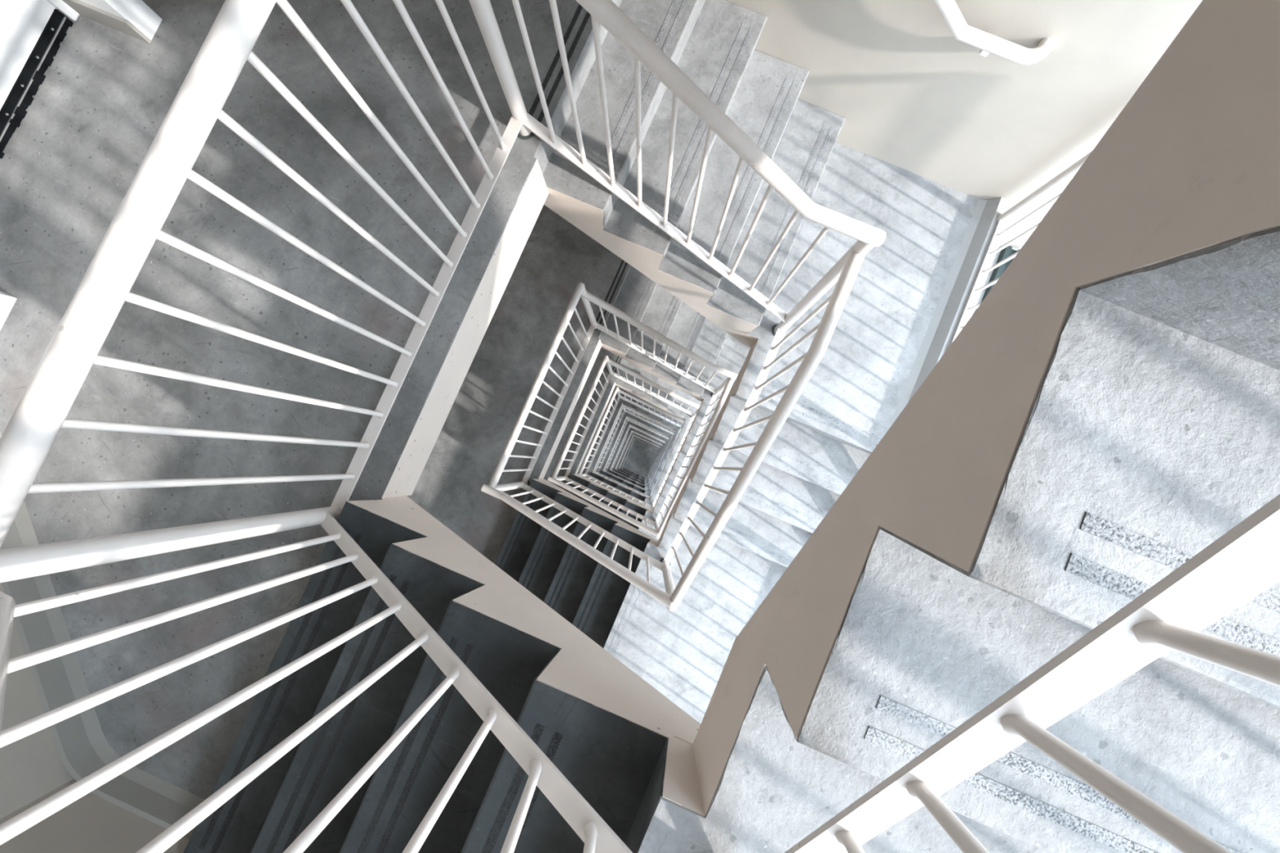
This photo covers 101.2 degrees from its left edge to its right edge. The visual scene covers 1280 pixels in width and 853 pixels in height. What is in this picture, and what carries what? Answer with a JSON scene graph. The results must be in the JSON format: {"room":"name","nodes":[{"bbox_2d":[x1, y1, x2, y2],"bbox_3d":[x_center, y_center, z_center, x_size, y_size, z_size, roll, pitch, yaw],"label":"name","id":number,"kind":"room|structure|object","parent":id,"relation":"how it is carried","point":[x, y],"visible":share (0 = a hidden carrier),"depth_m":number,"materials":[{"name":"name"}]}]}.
{"room":"stairwell","nodes":[
{"label":"stairwell","id":0,"kind":"room"},
{"bbox_2d":[0,291,17,330],"bbox_3d":[-2.425,-0.406,0.632,0.315,2.420,0.425,23,86,2],"label":"wall","id":1,"kind":"structure","parent":0,"point":[7,301],"depth_m":1.83,"materials":[{"name":"white paint"}]},
{"bbox_2d":[0,582,73,818],"bbox_3d":[-2.160,0.320,0.576,1.580,2.420,0.853,40,87,3],"label":"wall","id":2,"kind":"structure","parent":0,"point":[31,766],"depth_m":1.58,"materials":[{"name":"beige paint"}]},
{"bbox_2d":[0,431,204,839],"bbox_3d":[-1.966,0.513,1.721,0.271,0.105,1.961,-32,86,-2],"label":"baseboard","id":3,"kind":"structure","parent":2,"relation":"attached to","point":[82,745],"depth_m":1.69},
{"bbox_2d":[0,778,189,852],"bbox_3d":[-1.299,1.888,8.405,4.015,29.240,0.200,23,86,2],"label":"wall","id":4,"kind":"structure","parent":0,"point":[91,824],"depth_m":1.52,"materials":[{"name":"beige paint"}]},
{"bbox_2d":[79,0,162,40],"bbox_3d":[-1.916,-1.597,0.717,0.315,2.420,0.090,23,86,2],"label":"wall","id":5,"kind":"structure","parent":0,"point":[137,12],"depth_m":1.84,"materials":[{"name":"white paint"}]},
{"bbox_2d":[62,0,151,44],"bbox_3d":[-1.926,-1.464,1.875,0.316,0.090,0.013,23,86,2],"label":"baseboard","id":6,"kind":"structure","parent":5,"relation":"attached to","point":[83,9],"depth_m":1.86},
{"bbox_2d":[0,0,592,799],"bbox_3d":[-1.439,-0.707,1.978,1.797,0.238,3.615,23,86,2],"label":"floor","id":7,"kind":"structure","parent":0,"point":[86,133],"depth_m":1.85,"materials":[{"name":"concrete"}]},
{"bbox_2d":[0,0,534,547],"bbox_3d":[-0.695,-0.438,1.327,0.074,1.072,1.510,23,86,2],"label":"railing","id":8,"kind":"object","parent":7,"relation":"on","point":[42,410],"visible":0.98,"depth_m":0.88,"materials":[{"name":"metal"}]},
{"bbox_2d":[183,495,700,852],"bbox_3d":[-0.544,0.979,1.353,1.255,1.150,1.140,23,86,2],"label":"flight","id":9,"kind":"object","parent":7,"relation":"on","point":[611,734],"visible":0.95,"depth_m":1.20,"materials":[{"name":"paint"}]},
{"bbox_2d":[0,506,632,852],"bbox_3d":[-0.439,0.452,0.790,1.302,2.007,0.074,23,86,2],"label":"railing","id":10,"kind":"object","parent":9,"relation":"on","point":[26,562],"visible":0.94,"depth_m":0.84,"materials":[{"name":"metal"}]},
{"bbox_2d":[407,204,630,564],"bbox_3d":[-1.418,-0.509,4.631,1.797,0.238,3.615,23,86,2],"label":"floor","id":11,"kind":"structure","parent":0,"point":[557,255],"depth_m":4.50,"materials":[{"name":"concrete"}]},
{"bbox_2d":[488,282,597,488],"bbox_3d":[-0.674,-0.241,3.979,0.074,1.072,1.510,23,86,2],"label":"railing","id":12,"kind":"object","parent":11,"relation":"on","point":[580,291],"visible":0.87,"depth_m":3.50,"materials":[{"name":"metal"}]},
{"bbox_2d":[494,478,657,648],"bbox_3d":[-0.523,1.176,4.005,1.255,1.150,1.140,23,86,2],"label":"flight","id":13,"kind":"object","parent":11,"relation":"on","point":[585,593],"visible":0.55,"depth_m":3.83,"materials":[{"name":"paint"}]},
{"bbox_2d":[480,480,675,608],"bbox_3d":[-0.418,0.649,3.442,1.302,2.007,0.074,23,86,2],"label":"railing","id":14,"kind":"object","parent":13,"relation":"on","point":[646,586],"visible":0.94,"depth_m":3.17,"materials":[{"name":"metal"}]},
{"bbox_2d":[543,346,623,489],"bbox_3d":[-1.399,-0.336,6.959,1.797,0.238,3.615,23,86,2],"label":"floor","id":15,"kind":"structure","parent":0,"point":[602,352],"depth_m":6.82,"materials":[{"name":"concrete"}]},
{"bbox_2d":[551,355,613,479],"bbox_3d":[-0.656,-0.068,6.308,0.074,1.072,1.510,23,86,2],"label":"railing","id":16,"kind":"object","parent":15,"relation":"on","point":[606,359],"visible":0.91,"depth_m":5.82,"materials":[{"name":"metal"}]},
{"bbox_2d":[547,475,659,537],"bbox_3d":[-0.400,0.827,5.829,1.301,1.891,0.074,23,86,2],"label":"railing","id":17,"kind":"object","parent":15,"relation":"on","point":[557,481],"visible":0.94,"depth_m":5.60,"materials":[{"name":"metal"}]},
{"bbox_2d":[564,474,652,529],"bbox_3d":[-0.522,1.345,6.380,1.216,1.010,1.140,23,86,2],"label":"flight","id":18,"kind":"object","parent":15,"relation":"on","point":[640,509],"visible":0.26,"depth_m":6.25,"materials":[{"name":"paint"}]},
{"bbox_2d":[577,386,626,478],"bbox_3d":[-1.381,-0.163,9.288,1.797,0.238,3.615,23,86,2],"label":"floor","id":19,"kind":"structure","parent":0,"point":[620,404],"depth_m":9.15,"materials":[{"name":"concrete"}]},
{"bbox_2d":[577,386,621,475],"bbox_3d":[-0.637,0.105,8.636,0.074,1.072,1.510,23,86,2],"label":"railing","id":20,"kind":"object","parent":19,"relation":"on","point":[602,423],"visible":0.88,"depth_m":8.15,"materials":[{"name":"metal"}]},
{"bbox_2d":[577,473,653,511],"bbox_3d":[-0.382,1.000,8.157,1.301,1.891,0.074,23,86,2],"label":"railing","id":21,"kind":"object","parent":19,"relation":"on","point":[584,475],"visible":0.69,"depth_m":8.19,"materials":[{"name":"metal"}]},
{"bbox_2d":[589,471,649,504],"bbox_3d":[-0.504,1.518,8.709,1.216,1.010,1.140,23,86,2],"label":"flight","id":22,"kind":"object","parent":19,"relation":"on","point":[634,494],"visible":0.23,"depth_m":8.62,"materials":[{"name":"paint"}]},
{"bbox_2d":[595,408,628,473],"bbox_3d":[-1.362,0.010,11.617,1.797,0.237,3.615,23,86,2],"label":"floor","id":23,"kind":"structure","parent":0,"point":[623,420],"depth_m":11.47,"materials":[{"name":"concrete"}]},
{"bbox_2d":[594,405,626,472],"bbox_3d":[-0.619,0.278,10.965,0.074,1.072,1.510,23,86,2],"label":"railing","id":24,"kind":"object","parent":23,"relation":"on","point":[623,406],"visible":0.7,"depth_m":11.00,"materials":[{"name":"metal"}]},
{"bbox_2d":[595,471,650,497],"bbox_3d":[-0.363,1.173,10.486,1.301,1.891,0.074,23,86,2],"label":"railing","id":25,"kind":"object","parent":23,"relation":"on","point":[597,472],"visible":0.53,"depth_m":10.77,"materials":[{"name":"metal"}]},
{"bbox_2d":[600,471,647,493],"bbox_3d":[-0.485,1.691,11.037,1.216,1.010,1.140,23,86,2],"label":"flight","id":26,"kind":"object","parent":23,"relation":"on","point":[616,478],"visible":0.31,"depth_m":10.97,"materials":[{"name":"paint"}]},
{"bbox_2d":[604,419,631,471],"bbox_3d":[-1.344,0.183,13.945,1.797,0.237,3.615,23,86,2],"label":"floor","id":27,"kind":"structure","parent":0,"point":[628,423],"depth_m":13.80,"materials":[{"name":"concrete"}]},
{"bbox_2d":[604,417,629,471],"bbox_3d":[-0.600,0.451,13.293,0.074,1.072,1.510,23,86,2],"label":"railing","id":28,"kind":"object","parent":27,"relation":"on","point":[627,419],"visible":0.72,"depth_m":13.68,"materials":[{"name":"metal"}]},
{"bbox_2d":[604,471,648,491],"bbox_3d":[-0.345,1.346,12.814,1.301,1.891,0.074,23,86,2],"label":"railing","id":29,"kind":"object","parent":27,"relation":"on","point":[605,471],"visible":0.17,"depth_m":13.15,"materials":[{"name":"metal"}]},
{"bbox_2d":[608,470,648,488],"bbox_3d":[-0.467,1.864,13.366,1.216,1.010,1.140,23,86,2],"label":"flight","id":30,"kind":"object","parent":27,"relation":"on","point":[628,479],"visible":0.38,"depth_m":13.30,"materials":[{"name":"paint"}]},
{"bbox_2d":[611,427,631,471],"bbox_3d":[-1.325,0.356,16.274,1.797,0.237,3.615,23,86,2],"label":"floor","id":31,"kind":"structure","parent":0,"point":[630,430],"depth_m":16.13,"materials":[{"name":"concrete"}]},
{"bbox_2d":[610,425,631,470],"bbox_3d":[-0.582,0.624,15.622,0.074,1.072,1.510,23,86,2],"label":"railing","id":32,"kind":"object","parent":31,"relation":"on","point":[629,427],"visible":0.57,"depth_m":16.03,"materials":[{"name":"metal"}]},
{"bbox_2d":[613,469,647,484],"bbox_3d":[-0.448,2.037,15.694,1.216,1.010,1.140,23,86,2],"label":"flight","id":33,"kind":"object","parent":31,"relation":"on","point":[615,470],"visible":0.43,"depth_m":15.60,"materials":[{"name":"paint"}]},
{"bbox_2d":[616,432,633,470],"bbox_3d":[-1.307,0.529,18.602,1.797,0.237,3.615,23,86,2],"label":"floor","id":34,"kind":"structure","parent":0,"point":[632,434],"depth_m":18.46,"materials":[{"name":"concrete"}]},
{"bbox_2d":[615,431,632,469],"bbox_3d":[-0.564,0.797,17.951,0.074,1.072,1.510,23,86,2],"label":"railing","id":35,"kind":"object","parent":34,"relation":"on","point":[632,431],"visible":0.44,"depth_m":18.36,"materials":[{"name":"metal"}]},
{"bbox_2d":[617,468,644,482],"bbox_3d":[-0.430,2.210,18.023,1.216,1.010,1.140,23,86,2],"label":"flight","id":36,"kind":"object","parent":34,"relation":"on","point":[619,469],"visible":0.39,"depth_m":17.96,"materials":[{"name":"paint"}]},
{"bbox_2d":[619,435,634,469],"bbox_3d":[-1.289,0.702,20.931,1.797,0.237,3.615,23,86,2],"label":"floor","id":37,"kind":"structure","parent":0,"point":[633,439],"depth_m":20.79,"materials":[{"name":"concrete"}]},
{"bbox_2d":[619,435,634,467],"bbox_3d":[-0.545,0.971,20.279,0.074,1.072,1.510,23,86,2],"label":"railing","id":38,"kind":"object","parent":37,"relation":"on","point":[633,435],"visible":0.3,"depth_m":20.69,"materials":[{"name":"metal"}]},
{"bbox_2d":[620,468,644,479],"bbox_3d":[-0.411,2.383,20.351,1.216,1.010,1.140,23,86,2],"label":"flight","id":39,"kind":"object","parent":37,"relation":"on","point":[633,474],"visible":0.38,"depth_m":20.28,"materials":[{"name":"paint"}]},
{"bbox_2d":[622,438,658,478],"bbox_3d":[18.580,9.541,22.490,120.000,0.300,120.000,23,86,2],"label":"ground","id":40,"kind":"structure","parent":0,"point":[641,456],"depth_m":23.09,"materials":[{"name":"concrete"}]},
{"bbox_2d":[622,468,644,478],"bbox_3d":[-0.393,2.556,22.680,1.216,1.010,1.140,23,86,2],"label":"flight","id":41,"kind":"object","parent":40,"relation":"on","point":[623,468],"visible":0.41,"depth_m":22.60,"materials":[{"name":"paint"}]},
{"bbox_2d":[644,476,651,486],"bbox_3d":[0.441,2.256,15.269,1.025,0.210,1.383,23,86,2],"label":"floor","id":42,"kind":"structure","parent":0,"point":[650,479],"depth_m":15.21,"materials":[{"name":"concrete"}]},
{"bbox_2d":[650,450,662,477],"bbox_3d":[0.922,1.188,14.994,0.949,0.843,0.964,23,86,2],"label":"flight","id":43,"kind":"object","parent":42,"relation":"on","point":[661,453],"visible":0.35,"depth_m":14.91,"materials":[{"name":"paint"}]},
{"bbox_2d":[644,479,653,490],"bbox_3d":[0.423,2.083,12.940,1.025,0.210,1.383,23,86,2],"label":"floor","id":44,"kind":"structure","parent":0,"point":[651,480],"depth_m":12.88,"materials":[{"name":"concrete"}]},
{"bbox_2d":[651,444,666,479],"bbox_3d":[0.904,1.015,12.665,0.949,0.843,0.964,23,86,2],"label":"flight","id":45,"kind":"object","parent":44,"relation":"on","point":[664,451],"visible":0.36,"depth_m":12.59,"materials":[{"name":"paint"}]},
{"bbox_2d":[644,482,656,496],"bbox_3d":[0.404,1.910,10.611,1.025,0.211,1.383,23,86,2],"label":"floor","id":46,"kind":"structure","parent":0,"point":[648,493],"depth_m":10.56,"materials":[{"name":"concrete"}]},
{"bbox_2d":[653,441,672,483],"bbox_3d":[0.885,0.842,10.337,0.949,0.843,0.964,23,86,2],"label":"flight","id":47,"kind":"object","parent":46,"relation":"on","point":[669,448],"visible":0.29,"depth_m":10.26,"materials":[{"name":"paint"}]},
{"bbox_2d":[649,428,680,497],"bbox_3d":[0.495,0.702,9.742,0.074,1.762,1.516,23,86,2],"label":"railing","id":48,"kind":"object","parent":46,"relation":"on","point":[680,428],"visible":0.08,"depth_m":10.04,"materials":[{"name":"metal"}]},
{"bbox_2d":[643,485,659,508],"bbox_3d":[0.386,1.737,8.283,1.025,0.211,1.383,23,86,2],"label":"floor","id":49,"kind":"structure","parent":0,"point":[651,500],"depth_m":8.23,"materials":[{"name":"concrete"}]},
{"bbox_2d":[655,430,680,488],"bbox_3d":[0.867,0.668,8.008,0.949,0.843,0.964,23,86,2],"label":"flight","id":50,"kind":"object","parent":49,"relation":"on","point":[675,447],"visible":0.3,"depth_m":7.93,"materials":[{"name":"paint"}]},
{"bbox_2d":[651,408,698,509],"bbox_3d":[0.477,0.529,7.414,0.074,1.762,1.516,23,86,2],"label":"railing","id":51,"kind":"object","parent":49,"relation":"on","point":[692,418],"visible":0.41,"depth_m":7.70,"materials":[{"name":"metal"}]},
{"bbox_2d":[638,493,671,540],"bbox_3d":[0.367,1.564,5.954,1.025,0.211,1.383,23,86,2],"label":"floor","id":52,"kind":"structure","parent":0,"point":[652,515],"depth_m":5.89,"materials":[{"name":"concrete"}]},
{"bbox_2d":[659,413,703,500],"bbox_3d":[0.849,0.495,5.680,0.949,0.843,0.964,23,86,2],"label":"flight","id":53,"kind":"object","parent":52,"relation":"on","point":[691,435],"visible":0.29,"depth_m":5.60,"materials":[{"name":"paint"}]},
{"bbox_2d":[653,377,733,538],"bbox_3d":[0.458,0.356,5.085,0.074,1.762,1.516,23,86,2],"label":"railing","id":54,"kind":"object","parent":52,"relation":"on","point":[722,397],"visible":0.82,"depth_m":4.78,"materials":[{"name":"metal"}]},
{"bbox_2d":[661,436,669,453],"bbox_3d":[1.296,0.211,14.745,1.013,0.210,1.491,23,86,2],"label":"floor","id":55,"kind":"structure","parent":0,"point":[665,440],"depth_m":14.62,"materials":[{"name":"concrete"}]},
{"bbox_2d":[629,420,666,440],"bbox_3d":[0.352,-0.394,14.363,1.211,1.010,1.167,23,86,2],"label":"flight","id":56,"kind":"object","parent":55,"relation":"on","point":[631,424],"visible":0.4,"depth_m":14.31,"materials":[{"name":"paint"}]},
{"bbox_2d":[627,417,669,439],"bbox_3d":[0.262,0.073,13.799,1.289,1.774,0.074,23,86,2],"label":"railing","id":57,"kind":"object","parent":55,"relation":"on","point":[634,422],"visible":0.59,"depth_m":13.91,"materials":[{"name":"metal"}]},
{"bbox_2d":[664,431,675,450],"bbox_3d":[1.277,0.038,12.417,1.013,0.210,1.491,23,86,2],"label":"floor","id":58,"kind":"structure","parent":0,"point":[670,436],"depth_m":12.30,"materials":[{"name":"concrete"}]},
{"bbox_2d":[626,410,671,436],"bbox_3d":[0.334,-0.567,12.035,1.211,1.010,1.167,23,86,2],"label":"flight","id":59,"kind":"object","parent":58,"relation":"on","point":[628,415],"visible":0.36,"depth_m":11.98,"materials":[{"name":"paint"}]},
{"bbox_2d":[623,406,675,435],"bbox_3d":[0.243,-0.100,11.470,1.289,1.774,0.074,23,86,2],"label":"railing","id":60,"kind":"object","parent":58,"relation":"on","point":[625,407],"visible":0.68,"depth_m":11.38,"materials":[{"name":"metal"}]},
{"bbox_2d":[669,417,683,447],"bbox_3d":[1.259,-0.135,10.088,1.013,0.211,1.491,23,86,2],"label":"floor","id":61,"kind":"structure","parent":0,"point":[677,428],"depth_m":9.97,"materials":[{"name":"concrete"}]},
{"bbox_2d":[622,391,678,430],"bbox_3d":[0.316,-0.740,9.706,1.211,1.010,1.167,23,86,2],"label":"flight","id":62,"kind":"object","parent":61,"relation":"on","point":[625,403],"visible":0.25,"depth_m":9.63,"materials":[{"name":"paint"}]},
{"bbox_2d":[617,388,684,428],"bbox_3d":[0.225,-0.273,9.142,1.289,1.774,0.074,23,86,2],"label":"railing","id":63,"kind":"object","parent":61,"relation":"on","point":[620,391],"visible":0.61,"depth_m":8.81,"materials":[{"name":"metal"}]},
{"bbox_2d":[677,396,701,441],"bbox_3d":[1.240,-0.308,7.759,1.013,0.211,1.491,23,86,2],"label":"floor","id":64,"kind":"structure","parent":0,"point":[686,418],"depth_m":7.65,"materials":[{"name":"concrete"}]},
{"bbox_2d":[613,359,692,419],"bbox_3d":[0.297,-0.913,7.378,1.211,1.010,1.167,23,86,2],"label":"flight","id":65,"kind":"object","parent":64,"relation":"on","point":[620,383],"visible":0.27,"depth_m":7.22,"materials":[{"name":"paint"}]},
{"bbox_2d":[607,359,700,417],"bbox_3d":[0.206,-0.446,6.813,1.289,1.774,0.074,23,86,2],"label":"railing","id":66,"kind":"object","parent":64,"relation":"on","point":[616,365],"visible":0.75,"depth_m":6.48,"materials":[{"name":"metal"}]},
{"bbox_2d":[603,513,787,724],"bbox_3d":[0.348,1.382,3.510,1.025,0.211,1.383,23,86,2],"label":"floor","id":67,"kind":"structure","parent":0,"point":[682,653],"depth_m":3.42,"materials":[{"name":"concrete"}]},
{"bbox_2d":[659,248,865,611],"bbox_3d":[0.438,0.171,2.595,0.074,1.854,1.516,23,86,2],"label":"railing","id":68,"kind":"object","parent":67,"relation":"on","point":[836,302],"visible":0.85,"depth_m":2.10,"materials":[{"name":"metal"}]},
{"bbox_2d":[669,360,871,567],"bbox_3d":[0.837,0.293,3.203,0.949,0.960,1.003,23,86,2],"label":"flight","id":69,"kind":"object","parent":67,"relation":"on","point":[806,468],"visible":0.57,"depth_m":3.09,"materials":[{"name":"paint"}]},
{"bbox_2d":[691,333,750,432],"bbox_3d":[1.222,-0.481,5.431,1.013,0.211,1.491,23,86,2],"label":"floor","id":70,"kind":"structure","parent":0,"point":[733,354],"depth_m":5.34,"materials":[{"name":"concrete"}]},
{"bbox_2d":[582,290,737,397],"bbox_3d":[0.188,-0.619,4.485,1.289,1.774,0.074,23,86,2],"label":"railing","id":71,"kind":"object","parent":70,"relation":"on","point":[591,297],"visible":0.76,"depth_m":4.15,"materials":[{"name":"metal"}]},
{"bbox_2d":[598,265,728,399],"bbox_3d":[0.279,-1.086,5.049,1.211,1.010,1.167,23,86,2],"label":"flight","id":72,"kind":"object","parent":70,"relation":"on","point":[638,296],"visible":0.52,"depth_m":4.88,"materials":[{"name":"paint"}]},
{"bbox_2d":[637,635,1046,852],"bbox_3d":[0.327,1.185,0.857,1.025,0.211,1.383,23,86,2],"label":"floor","id":73,"kind":"structure","parent":0,"point":[747,784],"depth_m":0.80,"materials":[{"name":"concrete"}]},
{"bbox_2d":[737,0,1279,852],"bbox_3d":[0.816,0.096,0.550,0.949,0.960,1.003,23,86,2],"label":"flight","id":74,"kind":"object","parent":73,"relation":"on","point":[1108,411],"visible":0.97,"depth_m":0.48,"materials":[{"name":"paint"}]},
{"bbox_2d":[784,493,1279,852],"bbox_3d":[0.417,-0.026,-0.058,0.074,1.854,1.516,23,86,2],"label":"railing","id":75,"kind":"object","parent":73,"relation":"on","point":[1243,562],"visible":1,"depth_m":0.39,"materials":[{"name":"metal"}]},
{"bbox_2d":[731,142,978,452],"bbox_3d":[1.202,-0.670,2.894,1.013,0.211,1.491,23,86,2],"label":"floor","id":76,"kind":"structure","parent":0,"point":[854,393],"depth_m":2.79,"materials":[{"name":"concrete"}]},
{"bbox_2d":[533,0,845,344],"bbox_3d":[0.237,-1.287,2.468,1.256,1.150,1.167,23,86,2],"label":"flight","id":77,"kind":"object","parent":76,"relation":"on","point":[713,42],"visible":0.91,"depth_m":2.30,"materials":[{"name":"paint"}]},
{"bbox_2d":[511,0,885,336],"bbox_3d":[0.167,-0.812,1.890,1.290,1.889,0.074,23,86,2],"label":"railing","id":78,"kind":"object","parent":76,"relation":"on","point":[645,51],"visible":0.97,"depth_m":1.61,"materials":[{"name":"metal"}]},
{"bbox_2d":[725,0,1202,249],"bbox_3d":[0.612,-1.436,8.637,4.915,29.240,0.200,23,86,2],"label":"wall","id":79,"kind":"structure","parent":0,"point":[914,97],"depth_m":2.24,"materials":[{"name":"beige paint"}]},
{"bbox_2d":[887,197,1015,431],"bbox_3d":[1.182,0.490,3.047,0.155,0.837,3.613,23,86,2],"label":"window sill","id":80,"kind":"structure","parent":79,"relation":"attached to","point":[970,257],"depth_m":2.75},
{"bbox_2d":[951,150,1093,343],"bbox_3d":[1.211,0.497,2.556,0.051,1.720,3.491,23,86,2],"label":"railing","id":81,"kind":"object","parent":80,"relation":"on","point":[1068,174],"visible":0.12,"depth_m":2.60,"materials":[{"name":"metal"}]},
{"bbox_2d":[933,0,1054,64],"bbox_3d":[0.702,-1.744,1.496,1.749,1.074,0.114,23,86,2],"label":"wall handrail","id":82,"kind":"object","parent":79,"relation":"attached to","point":[988,43],"visible":1,"depth_m":1.93,"materials":[{"name":"metal"}]},
{"bbox_3d":[1.314,0.384,17.074,1.013,0.210,1.491,23,86,2],"label":"floor","id":83,"kind":"structure","parent":0,"visible":0},
{"bbox_2d":[631,427,662,444],"bbox_3d":[0.371,-0.221,16.692,1.211,1.010,1.167,23,86,2],"label":"flight","id":84,"kind":"object","parent":83,"relation":"on","point":[632,429],"visible":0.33,"depth_m":16.64,"materials":[{"name":"paint"}]},
{"bbox_2d":[630,425,665,443],"bbox_3d":[0.280,0.246,16.127,1.289,1.774,0.074,23,86,2],"label":"railing","id":85,"kind":"object","parent":83,"relation":"on","point":[636,428],"visible":0.44,"depth_m":16.32,"materials":[{"name":"metal"}]},
{"bbox_3d":[0.460,2.430,17.597,1.025,0.210,1.383,23,86,2],"label":"floor","id":86,"kind":"structure","parent":0,"visible":0},
{"bbox_2d":[649,453,659,475],"bbox_3d":[0.941,1.361,17.322,0.949,0.843,0.964,23,86,2],"label":"flight","id":87,"kind":"object","parent":86,"relation":"on","point":[659,453],"visible":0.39,"depth_m":17.25,"materials":[{"name":"paint"}]},
{"bbox_3d":[1.333,0.557,19.402,1.013,0.210,1.491,23,86,2],"label":"floor","id":88,"kind":"structure","parent":0,"visible":0},
{"bbox_2d":[633,432,660,447],"bbox_3d":[0.389,-0.048,19.020,1.211,1.010,1.167,23,86,2],"label":"flight","id":89,"kind":"object","parent":88,"relation":"on","point":[634,434],"visible":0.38,"depth_m":18.96,"materials":[{"name":"paint"}]},
{"bbox_2d":[632,431,662,445],"bbox_3d":[0.299,0.420,18.456,1.289,1.774,0.074,23,86,2],"label":"railing","id":90,"kind":"object","parent":88,"relation":"on","point":[633,431],"visible":0.44,"depth_m":18.72,"materials":[{"name":"metal"}]},
{"bbox_3d":[0.478,2.603,19.926,1.025,0.210,1.383,23,86,2],"label":"floor","id":91,"kind":"structure","parent":0,"visible":0},
{"bbox_2d":[648,453,657,474],"bbox_3d":[0.959,1.534,19.651,0.949,0.843,0.964,23,86,2],"label":"flight","id":92,"kind":"object","parent":91,"relation":"on","point":[657,454],"visible":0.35,"depth_m":19.58,"materials":[{"name":"paint"}]},
{"bbox_3d":[-2.305,-0.607,8.598,0.200,29.240,3.615,23,86,2],"label":"wall","id":93,"kind":"structure","parent":0,"visible":0},
{"bbox_2d":[0,0,79,158],"bbox_3d":[-2.271,-1.127,0.845,0.040,2.100,1.036,23,86,2],"label":"door","id":94,"kind":"structure","parent":93,"relation":"in","point":[32,32],"depth_m":1.85,"materials":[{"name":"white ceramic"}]},
{"bbox_3d":[1.274,0.925,7.085,0.058,26.506,3.815,23,86,2],"label":"wall","id":95,"kind":"structure","parent":0,"visible":0},
{"bbox_2d":[972,242,1017,314],"bbox_3d":[2.086,-0.209,3.069,0.840,0.100,1.620,23,86,2],"label":"trim","id":96,"kind":"structure","parent":95,"relation":"attached to","point":[1001,244],"depth_m":3.07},
{"bbox_2d":[981,245,1019,302],"bbox_3d":[1.952,-0.526,3.018,0.100,0.050,1.090,23,86,2],"label":"window","id":97,"kind":"structure","parent":95,"relation":"in","point":[1008,251],"depth_m":3.03,"materials":[{"name":"glass"}]},
{"bbox_3d":[1.351,0.730,21.731,1.013,0.210,1.491,23,86,2],"label":"floor","id":98,"kind":"structure","parent":0,"visible":0},
{"bbox_2d":[634,436,658,448],"bbox_3d":[0.408,0.126,21.349,1.211,1.010,1.167,23,86,2],"label":"flight","id":99,"kind":"object","parent":98,"relation":"on","point":[635,437],"visible":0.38,"depth_m":21.30,"materials":[{"name":"paint"}]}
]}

